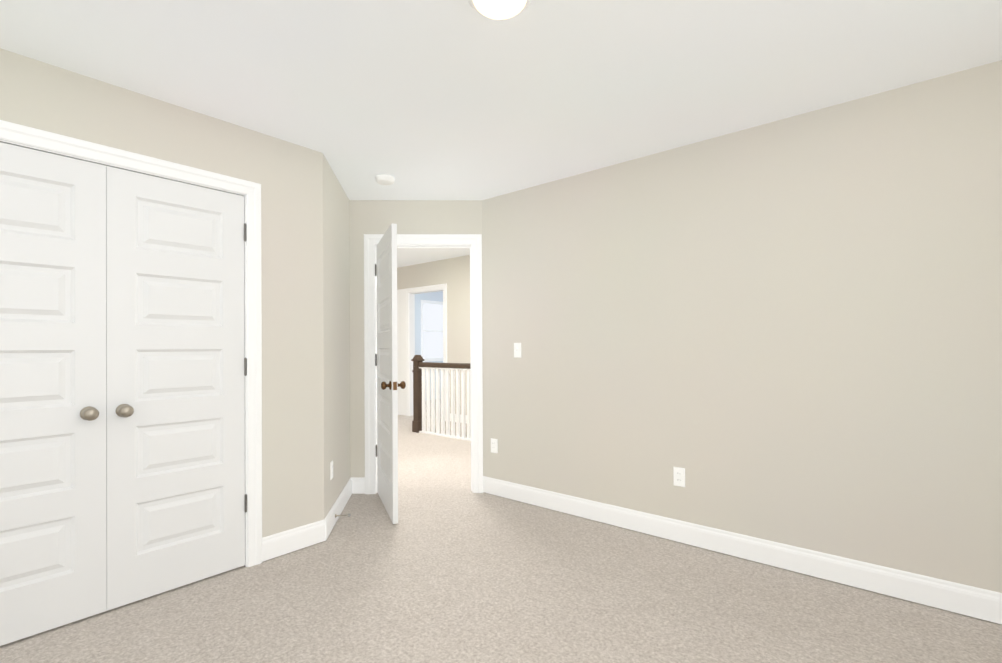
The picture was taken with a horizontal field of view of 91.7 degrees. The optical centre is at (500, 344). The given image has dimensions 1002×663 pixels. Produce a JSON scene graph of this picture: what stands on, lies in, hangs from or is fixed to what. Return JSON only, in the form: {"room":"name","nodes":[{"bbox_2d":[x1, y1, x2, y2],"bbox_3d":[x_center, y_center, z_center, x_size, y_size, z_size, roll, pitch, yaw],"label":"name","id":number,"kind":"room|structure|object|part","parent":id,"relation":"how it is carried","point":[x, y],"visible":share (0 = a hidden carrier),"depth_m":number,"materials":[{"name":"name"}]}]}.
{"room":"empty bedroom","nodes":[
{"label":"empty bedroom","id":0,"kind":"room"},
{"bbox_2d":[0,48,323,537],"bbox_3d":[-2.024,-0.096,2.042,0.120,2.640,2.695,-1,0,40],"label":"wall","id":1,"kind":"structure","parent":0,"point":[40,95],"depth_m":2.79,"materials":[{"name":"paint"}]},
{"bbox_2d":[0,142,106,645],"bbox_3d":[-2.005,0.198,1.992,0.047,2.030,0.608,-1,0,40],"label":"closet door","id":2,"kind":"structure","parent":1,"relation":"in","point":[53,558],"depth_m":2.08,"materials":[{"name":"white wood"}]},
{"bbox_2d":[80,406,98,420],"bbox_3d":[-1.814,0.308,2.147,0.066,0.062,0.062,-1,0,40],"label":"door knob","id":3,"kind":"object","parent":2,"relation":"attached to","point":[89,413],"visible":1,"depth_m":2.13,"materials":[{"name":"silver metal"}]},
{"bbox_2d":[0,120,261,566],"bbox_3d":[-1.789,0.161,2.210,0.019,2.125,1.367,-1,0,40],"label":"door frame","id":4,"kind":"structure","parent":1,"relation":"attached to","point":[40,139],"depth_m":2.68,"materials":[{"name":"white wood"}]},
{"bbox_2d":[106,166,246,610],"bbox_3d":[-1.611,0.198,2.458,0.047,2.030,0.608,-1,0,40],"label":"closet door","id":5,"kind":"structure","parent":1,"relation":"in","point":[176,367],"depth_m":2.42,"materials":[{"name":"white wood"}]},
{"bbox_2d":[115,404,133,416],"bbox_3d":[-1.733,0.308,2.244,0.066,0.062,0.062,-1,0,40],"label":"door knob","id":6,"kind":"object","parent":5,"relation":"attached to","point":[124,410],"visible":0.96,"depth_m":2.23,"materials":[{"name":"silver metal"}]},
{"bbox_2d":[0,140,472,566],"bbox_3d":[-1.437,0.195,3.135,0.701,2.065,3.110,-1,0,40],"label":"trim","id":7,"kind":"structure","parent":1,"relation":"attached to","point":[422,246],"depth_m":4.01,"materials":[{"name":"white wood"}]},
{"bbox_2d":[262,517,325,561],"bbox_3d":[-1.216,1.154,2.876,0.016,0.129,0.394,-1,0,40],"label":"baseboard","id":8,"kind":"structure","parent":1,"relation":"attached to","point":[275,545],"depth_m":2.85,"materials":[{"name":"white wood"}]},
{"bbox_2d":[322,516,329,541],"bbox_3d":[-1.087,1.154,3.015,0.002,0.129,0.018,-1,0,40],"label":"baseboard","id":9,"kind":"structure","parent":1,"relation":"attached to","point":[325,523],"depth_m":3.02,"materials":[{"name":"white wood"}]},
{"bbox_2d":[323,154,350,518],"bbox_3d":[-1.244,-0.092,3.570,0.120,2.640,1.104,0,0,-8],"label":"wall","id":10,"kind":"structure","parent":0,"point":[336,283],"depth_m":3.42,"materials":[{"name":"paint"}]},
{"bbox_2d":[330,460,332,479],"bbox_3d":[-1.129,0.841,3.250,0.008,0.116,0.072,0,0,-8],"label":"outlet","id":11,"kind":"object","parent":10,"relation":"attached to","point":[331,469],"visible":1,"depth_m":3.22,"materials":[{"name":"white plastic"}]},
{"bbox_2d":[327,477,364,532],"bbox_3d":[-1.164,1.157,3.528,0.720,0.129,0.703,-1,0,40],"label":"baseboard","id":12,"kind":"structure","parent":10,"relation":"attached to","point":[355,485],"depth_m":3.70,"materials":[{"name":"white wood"}]},
{"bbox_2d":[349,200,483,476],"bbox_3d":[-0.709,-0.092,4.077,1.314,2.640,0.120,0,0,-1],"label":"wall","id":13,"kind":"structure","parent":0,"point":[422,216],"depth_m":4.01,"materials":[{"name":"paint"}]},
{"bbox_2d":[375,223,405,523],"bbox_3d":[-0.864,0.200,3.655,0.167,2.030,0.792,0,0,-22],"label":"entry door","id":14,"kind":"structure","parent":13,"relation":"in","point":[386,364],"depth_m":3.48,"materials":[{"name":"white wood"}]},
{"bbox_3d":[-0.788,0.282,3.330,0.066,0.062,0.062,0,0,-22],"label":"entry door knob","id":15,"kind":"part","parent":14,"relation":"part of","materials":[{"name":"brown metal"}]},
{"bbox_3d":[-0.694,0.282,3.367,0.066,0.062,0.062,0,0,-22],"label":"entry door knob","id":16,"kind":"part","parent":14,"relation":"part of","materials":[{"name":"brown metal"}]},
{"bbox_2d":[364,234,482,493],"bbox_3d":[-0.640,0.160,4.078,0.826,2.135,0.755,-1,0,40],"label":"door frame","id":17,"kind":"structure","parent":13,"relation":"attached to","point":[370,240],"depth_m":4.01,"materials":[{"name":"white wood"}]},
{"bbox_2d":[415,291,442,399],"bbox_3d":[-1.316,-0.064,8.449,4.100,2.640,0.010,-1,0,40],"label":"wall","id":18,"kind":"structure","parent":0,"point":[434,296],"depth_m":8.51,"materials":[{"name":"paint"}]},
{"bbox_2d":[421,300,442,361],"bbox_3d":[-1.538,-0.303,11.192,0.020,1.390,0.790,-1,0,40],"label":"window","id":19,"kind":"structure","parent":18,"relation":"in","point":[432,320],"depth_m":11.14,"materials":[{"name":"white glass"}]},
{"bbox_2d":[397,255,469,421],"bbox_3d":[0.386,-0.082,6.923,10.670,2.640,0.120,-1,0,40],"label":"wall","id":20,"kind":"structure","parent":0,"point":[453,274],"depth_m":7.82,"materials":[{"name":"paint"}]},
{"bbox_2d":[397,283,446,420],"bbox_3d":[-1.369,0.136,8.397,1.384,2.240,0.138,-1,0,40],"label":"door frame","id":21,"kind":"structure","parent":20,"relation":"attached to","point":[405,326],"depth_m":8.57,"materials":[{"name":"white wood"}]},
{"bbox_2d":[450,413,466,423],"bbox_3d":[1.728,1.153,5.698,6.816,0.129,0.014,-1,0,40],"label":"baseboard","id":22,"kind":"structure","parent":20,"relation":"attached to","point":[460,418],"depth_m":7.68,"materials":[{"name":"white wood"}]},
{"bbox_2d":[397,249,469,267],"bbox_3d":[-0.745,-1.454,5.543,10.950,0.100,10.050,-1,0,40],"label":"ceiling","id":23,"kind":"structure","parent":0,"point":[407,257],"depth_m":7.60,"materials":[{"name":"paint"}]},
{"bbox_2d":[0,399,1001,662],"bbox_3d":[-0.730,1.286,5.527,10.950,0.100,10.050,-1,0,40],"label":"floor","id":24,"kind":"structure","parent":0,"point":[450,567],"depth_m":2.25,"materials":[{"name":"carpet"}]},
{"bbox_2d":[411,355,470,440],"bbox_3d":[1.235,0.674,4.880,6.466,1.095,0.131,-1,0,40],"label":"stair railing","id":25,"kind":"object","parent":24,"relation":"on","point":[418,360],"visible":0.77,"depth_m":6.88,"materials":[{"name":"brown wood"}]},
{"bbox_2d":[0,0,1001,199],"bbox_3d":[-0.323,-1.328,1.585,4.694,0.240,4.055,-1,0,40],"label":"ceiling","id":26,"kind":"structure","parent":0,"point":[440,99],"depth_m":2.11,"materials":[{"name":"paint"}]},
{"bbox_2d":[375,174,394,184],"bbox_3d":[-0.832,-1.174,3.487,0.136,0.041,0.136,-1,0,40],"label":"smoke detector","id":27,"kind":"object","parent":26,"relation":"attached to","point":[382,179],"visible":1,"depth_m":3.45,"materials":[{"name":"white plastic"}]},
{"bbox_2d":[468,0,530,19],"bbox_3d":[-0.004,-1.181,1.675,0.224,0.057,0.224,-1,0,40],"label":"dome ceiling light","id":28,"kind":"object","parent":26,"relation":"attached to","point":[499,9],"depth_m":1.68,"materials":[{"name":"white glass"}]},
{"bbox_3d":[-0.004,-1.201,1.675,0.224,0.017,0.224,-1,0,40],"label":"ceiling light ring","id":29,"kind":"part","parent":28,"relation":"part of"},
{"bbox_2d":[482,60,1001,617],"bbox_3d":[1.347,-0.110,2.840,3.925,2.640,0.120,-1,0,40],"label":"wall","id":30,"kind":"structure","parent":0,"point":[788,330],"depth_m":2.62,"materials":[{"name":"paint"}]},
{"bbox_2d":[491,438,497,452],"bbox_3d":[-0.058,0.824,3.945,0.072,0.116,0.008,-1,0,40],"label":"electrical outlet","id":31,"kind":"object","parent":30,"relation":"attached to","point":[494,445],"visible":1,"depth_m":3.94,"materials":[{"name":"white plastic"}]},
{"bbox_2d":[514,343,520,357],"bbox_3d":[0.123,0.046,3.784,0.072,0.116,0.020,-1,0,40],"label":"switch plate","id":32,"kind":"object","parent":30,"relation":"attached to","point":[517,350],"visible":1,"depth_m":3.79,"materials":[{"name":"white plastic"}]},
{"bbox_2d":[673,467,684,486],"bbox_3d":[1.089,0.812,2.973,0.072,0.116,0.008,-1,0,40],"label":"electrical outlet","id":33,"kind":"object","parent":30,"relation":"attached to","point":[678,476],"visible":1,"depth_m":2.97,"materials":[{"name":"white plastic"}]},
{"bbox_2d":[483,476,1001,623],"bbox_3d":[1.267,1.140,2.819,3.711,0.129,0.014,-1,0,40],"label":"baseboard","id":34,"kind":"structure","parent":30,"relation":"attached to","point":[976,602],"depth_m":2.61,"materials":[{"name":"white wood"}]}
]}

